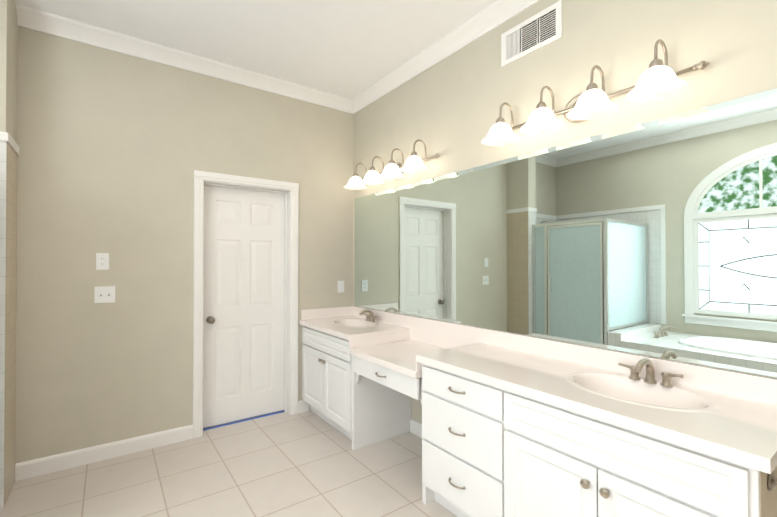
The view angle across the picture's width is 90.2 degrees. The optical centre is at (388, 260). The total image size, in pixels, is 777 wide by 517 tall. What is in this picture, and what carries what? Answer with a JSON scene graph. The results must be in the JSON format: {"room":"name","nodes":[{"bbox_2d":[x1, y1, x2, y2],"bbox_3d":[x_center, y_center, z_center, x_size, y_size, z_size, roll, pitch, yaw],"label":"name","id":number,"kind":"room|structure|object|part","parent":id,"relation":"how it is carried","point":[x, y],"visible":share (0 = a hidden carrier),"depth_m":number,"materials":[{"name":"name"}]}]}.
{"room":"bathroom","nodes":[
{"label":"bathroom","id":0,"kind":"room"},
{"bbox_2d":[0,0,19,507],"bbox_3d":[-2.316,-0.104,2.249,0.191,2.984,0.305,0,-1,-36],"label":"tiled wall","id":1,"kind":"structure","parent":0,"point":[9,150],"depth_m":2.17,"materials":[{"name":"white paint"}]},
{"bbox_2d":[15,26,353,463],"bbox_3d":[-1.895,-0.099,2.894,3.694,2.984,0.160,0,-1,-36],"label":"wall","id":2,"kind":"structure","parent":0,"point":[117,149],"depth_m":2.80,"materials":[{"name":"paint"}]},
{"bbox_2d":[96,253,108,269],"bbox_3d":[-2.002,0.007,2.710,0.072,0.116,0.007,0,-1,-36],"label":"electrical outlet plate","id":3,"kind":"object","parent":2,"relation":"attached to","point":[102,261],"visible":1,"depth_m":2.71,"materials":[{"name":"white plastic"}]},
{"bbox_2d":[15,424,192,480],"bbox_3d":[-1.941,1.339,2.741,1.021,0.106,0.014,0,-1,-36],"label":"baseboard","id":4,"kind":"structure","parent":2,"relation":"attached to","point":[48,464],"depth_m":2.69,"materials":[{"name":"white paint"}]},
{"bbox_2d":[94,286,114,302],"bbox_3d":[-1.989,0.240,2.714,0.118,0.116,0.014,0,-1,-36],"label":"switch plate","id":5,"kind":"object","parent":2,"relation":"attached to","point":[104,294],"visible":1,"depth_m":2.71,"materials":[{"name":"white plastic"}]},
{"bbox_2d":[15,3,350,111],"bbox_3d":[-1.825,-1.541,2.806,3.510,0.100,0.085,0,-1,-36],"label":"crown molding","id":6,"kind":"structure","parent":2,"relation":"attached to","point":[27,17],"depth_m":2.91,"materials":[{"name":"white paint"}]},
{"bbox_2d":[203,185,283,427],"bbox_3d":[-1.247,0.378,3.389,0.716,2.019,0.104,0,-1,-36],"label":"door","id":7,"kind":"structure","parent":2,"relation":"in","point":[243,350],"depth_m":3.39,"materials":[{"name":"white paint"}]},
{"bbox_3d":[-1.470,0.496,3.205,0.060,0.060,0.068,0,-1,-36],"label":"knob","id":8,"kind":"part","parent":7,"relation":"part of","materials":[{"name":"grey metal"}]},
{"bbox_2d":[193,170,298,437],"bbox_3d":[-1.228,0.344,3.364,0.872,2.107,0.178,0,-1,-36],"label":"door frame","id":9,"kind":"structure","parent":2,"relation":"attached to","point":[289,191],"depth_m":3.40,"materials":[{"name":"white paint"}]},
{"bbox_2d":[301,306,354,317],"bbox_3d":[-0.584,0.504,3.726,0.542,0.092,0.020,0,-1,-36],"label":"backsplash","id":10,"kind":"structure","parent":2,"relation":"attached to","point":[334,312],"depth_m":3.73,"materials":[{"name":"beige stone"}]},
{"bbox_2d":[338,281,343,292],"bbox_3d":[-0.468,0.259,3.821,0.072,0.116,0.007,0,-1,-36],"label":"electrical outlet plate","id":11,"kind":"object","parent":2,"relation":"attached to","point":[340,286],"visible":1,"depth_m":3.82,"materials":[{"name":"white plastic"}]},
{"bbox_2d":[0,410,456,516],"bbox_3d":[-0.415,1.401,0.842,4.014,0.050,5.800,0,-1,-36],"label":"floor","id":12,"kind":"structure","parent":0,"point":[309,463],"depth_m":2.44,"materials":[{"name":"tile"}]},
{"bbox_2d":[203,411,284,430],"bbox_3d":[-1.248,1.397,3.382,0.718,0.001,0.030,0,-1,-36],"label":"tape","id":13,"kind":"object","parent":12,"relation":"on","point":[243,420],"visible":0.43,"depth_m":3.38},
{"bbox_2d":[410,418,421,437],"bbox_3d":[0.404,1.340,2.846,0.014,0.106,0.763,0,-1,-36],"label":"baseboard","id":14,"kind":"structure","parent":12,"relation":"on","point":[415,427],"depth_m":3.09,"materials":[{"name":"white paint"}]},
{"bbox_2d":[299,322,776,516],"bbox_3d":[0.342,0.984,2.434,0.598,0.810,3.192,0,-1,-36],"label":"bathroom vanity","id":15,"kind":"object","parent":12,"relation":"on","point":[516,425],"depth_m":1.73,"materials":[{"name":"paint"}]},
{"bbox_3d":[-0.657,1.018,3.379,0.020,0.500,0.430,0,-1,-36],"label":"door","id":16,"kind":"part","parent":15,"relation":"part of","materials":[{"name":"paint"}]},
{"bbox_3d":[-0.401,1.015,3.026,0.020,0.500,0.430,0,-1,-36],"label":"door","id":17,"kind":"part","parent":15,"relation":"part of","materials":[{"name":"paint"}]},
{"bbox_2d":[299,314,410,337],"bbox_3d":[-0.317,0.567,3.360,0.583,0.040,0.925,0,-1,-36],"label":"countertop","id":18,"kind":"structure","parent":15,"relation":"on","point":[351,326],"depth_m":3.24,"materials":[{"name":"beige stone"}]},
{"bbox_2d":[359,309,377,321],"bbox_3d":[-0.195,0.493,3.454,0.156,0.111,0.249,0,-1,-36],"label":"faucet","id":19,"kind":"object","parent":18,"relation":"on","point":[370,317],"depth_m":3.47,"materials":[{"name":"silver metal"}]},
{"bbox_3d":[-0.040,0.747,2.529,0.020,0.123,0.723,0,-1,-36],"label":"drawer","id":20,"kind":"part","parent":15,"relation":"part of","materials":[{"name":"paint"}]},
{"bbox_3d":[0.336,1.136,1.962,0.034,0.016,0.116,0,-1,-36],"label":"drawer handle","id":21,"kind":"part","parent":15,"relation":"part of","materials":[{"name":"silver metal"}]},
{"bbox_3d":[0.336,0.873,1.964,0.034,0.016,0.116,0,-1,-36],"label":"drawer handle","id":22,"kind":"part","parent":15,"relation":"part of","materials":[{"name":"silver metal"}]},
{"bbox_3d":[0.336,0.663,1.966,0.034,0.016,0.116,0,-1,-36],"label":"drawer handle","id":23,"kind":"part","parent":15,"relation":"part of","materials":[{"name":"silver metal"}]},
{"bbox_3d":[0.358,1.136,1.978,0.020,0.240,0.552,0,-1,-36],"label":"drawer","id":24,"kind":"part","parent":15,"relation":"part of","materials":[{"name":"paint"}]},
{"bbox_3d":[0.358,0.873,1.980,0.020,0.255,0.552,0,-1,-36],"label":"drawer","id":25,"kind":"part","parent":15,"relation":"part of","materials":[{"name":"paint"}]},
{"bbox_3d":[0.358,0.663,1.982,0.020,0.135,0.552,0,-1,-36],"label":"drawer","id":26,"kind":"part","parent":15,"relation":"part of","materials":[{"name":"paint"}]},
{"bbox_3d":[0.647,1.008,1.581,0.020,0.490,0.407,0,-1,-36],"label":"door","id":27,"kind":"part","parent":15,"relation":"part of","materials":[{"name":"paint"}]},
{"bbox_3d":[0.727,0.823,1.429,0.031,0.032,0.033,0,-1,-36],"label":"door handle","id":28,"kind":"part","parent":15,"relation":"part of","materials":[{"name":"silver metal"}]},
{"bbox_2d":[415,342,776,469],"bbox_3d":[0.820,0.554,1.791,0.583,0.040,1.464,0,-1,-36],"label":"countertop","id":29,"kind":"structure","parent":15,"relation":"on","point":[733,425],"depth_m":1.55,"materials":[{"name":"beige stone"}]},
{"bbox_2d":[618,358,682,386],"bbox_3d":[1.103,0.478,1.665,0.156,0.111,0.249,0,-1,-36],"label":"faucet","id":30,"kind":"object","parent":29,"relation":"on","point":[649,380],"depth_m":1.68,"materials":[{"name":"silver metal"}]},
{"bbox_3d":[0.768,0.823,1.372,0.031,0.032,0.033,0,-1,-36],"label":"door handle","id":31,"kind":"part","parent":15,"relation":"part of","materials":[{"name":"silver metal"}]},
{"bbox_3d":[0.890,1.005,1.247,0.020,0.490,0.407,0,-1,-36],"label":"door","id":32,"kind":"part","parent":15,"relation":"part of","materials":[{"name":"paint"}]},
{"bbox_2d":[15,0,496,98],"bbox_3d":[-0.327,-1.633,0.745,4.014,0.050,5.500,0,-1,-36],"label":"ceiling","id":33,"kind":"structure","parent":0,"point":[349,49],"depth_m":2.67,"materials":[{"name":"paint"}]},
{"bbox_2d":[354,0,776,423],"bbox_3d":[1.233,-0.107,1.864,0.160,2.984,5.500,0,-1,-36],"label":"wall","id":34,"kind":"structure","parent":0,"point":[447,109],"depth_m":2.09,"materials":[{"name":"paint"}]},
{"bbox_2d":[344,139,438,189],"bbox_3d":[-0.030,-0.790,3.236,0.278,0.235,1.133,0,-1,-36],"label":"vanity light","id":35,"kind":"object","parent":34,"relation":"attached to","point":[412,164],"visible":1,"depth_m":3.10,"materials":[{"name":"white glass"}]},
{"bbox_2d":[347,0,540,113],"bbox_3d":[1.133,-1.550,1.804,0.085,0.100,5.180,0,-1,-36],"label":"crown molding","id":36,"kind":"structure","parent":34,"relation":"attached to","point":[494,15],"depth_m":2.79,"materials":[{"name":"white paint"}]},
{"bbox_2d":[501,0,561,66],"bbox_3d":[0.832,-1.323,2.281,0.010,0.205,0.400,0,-1,-36],"label":"air vent grille","id":37,"kind":"object","parent":34,"relation":"attached to","point":[541,29],"visible":1,"depth_m":2.27,"materials":[{"name":"white metal"}]},
{"bbox_2d":[354,88,776,377],"bbox_3d":[0.566,-0.093,2.638,0.004,1.075,3.104,0,-1,-36],"label":"mirror","id":38,"kind":"object","parent":34,"relation":"attached to","point":[656,238],"visible":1,"depth_m":1.90,"materials":[{"name":"clear glass"}]},
{"bbox_2d":[481,39,709,145],"bbox_3d":[0.906,-0.815,1.946,0.278,0.235,1.083,0,-1,-36],"label":"vanity light","id":39,"kind":"object","parent":34,"relation":"attached to","point":[658,80],"visible":1,"depth_m":1.80,"materials":[{"name":"white glass"}]}
]}

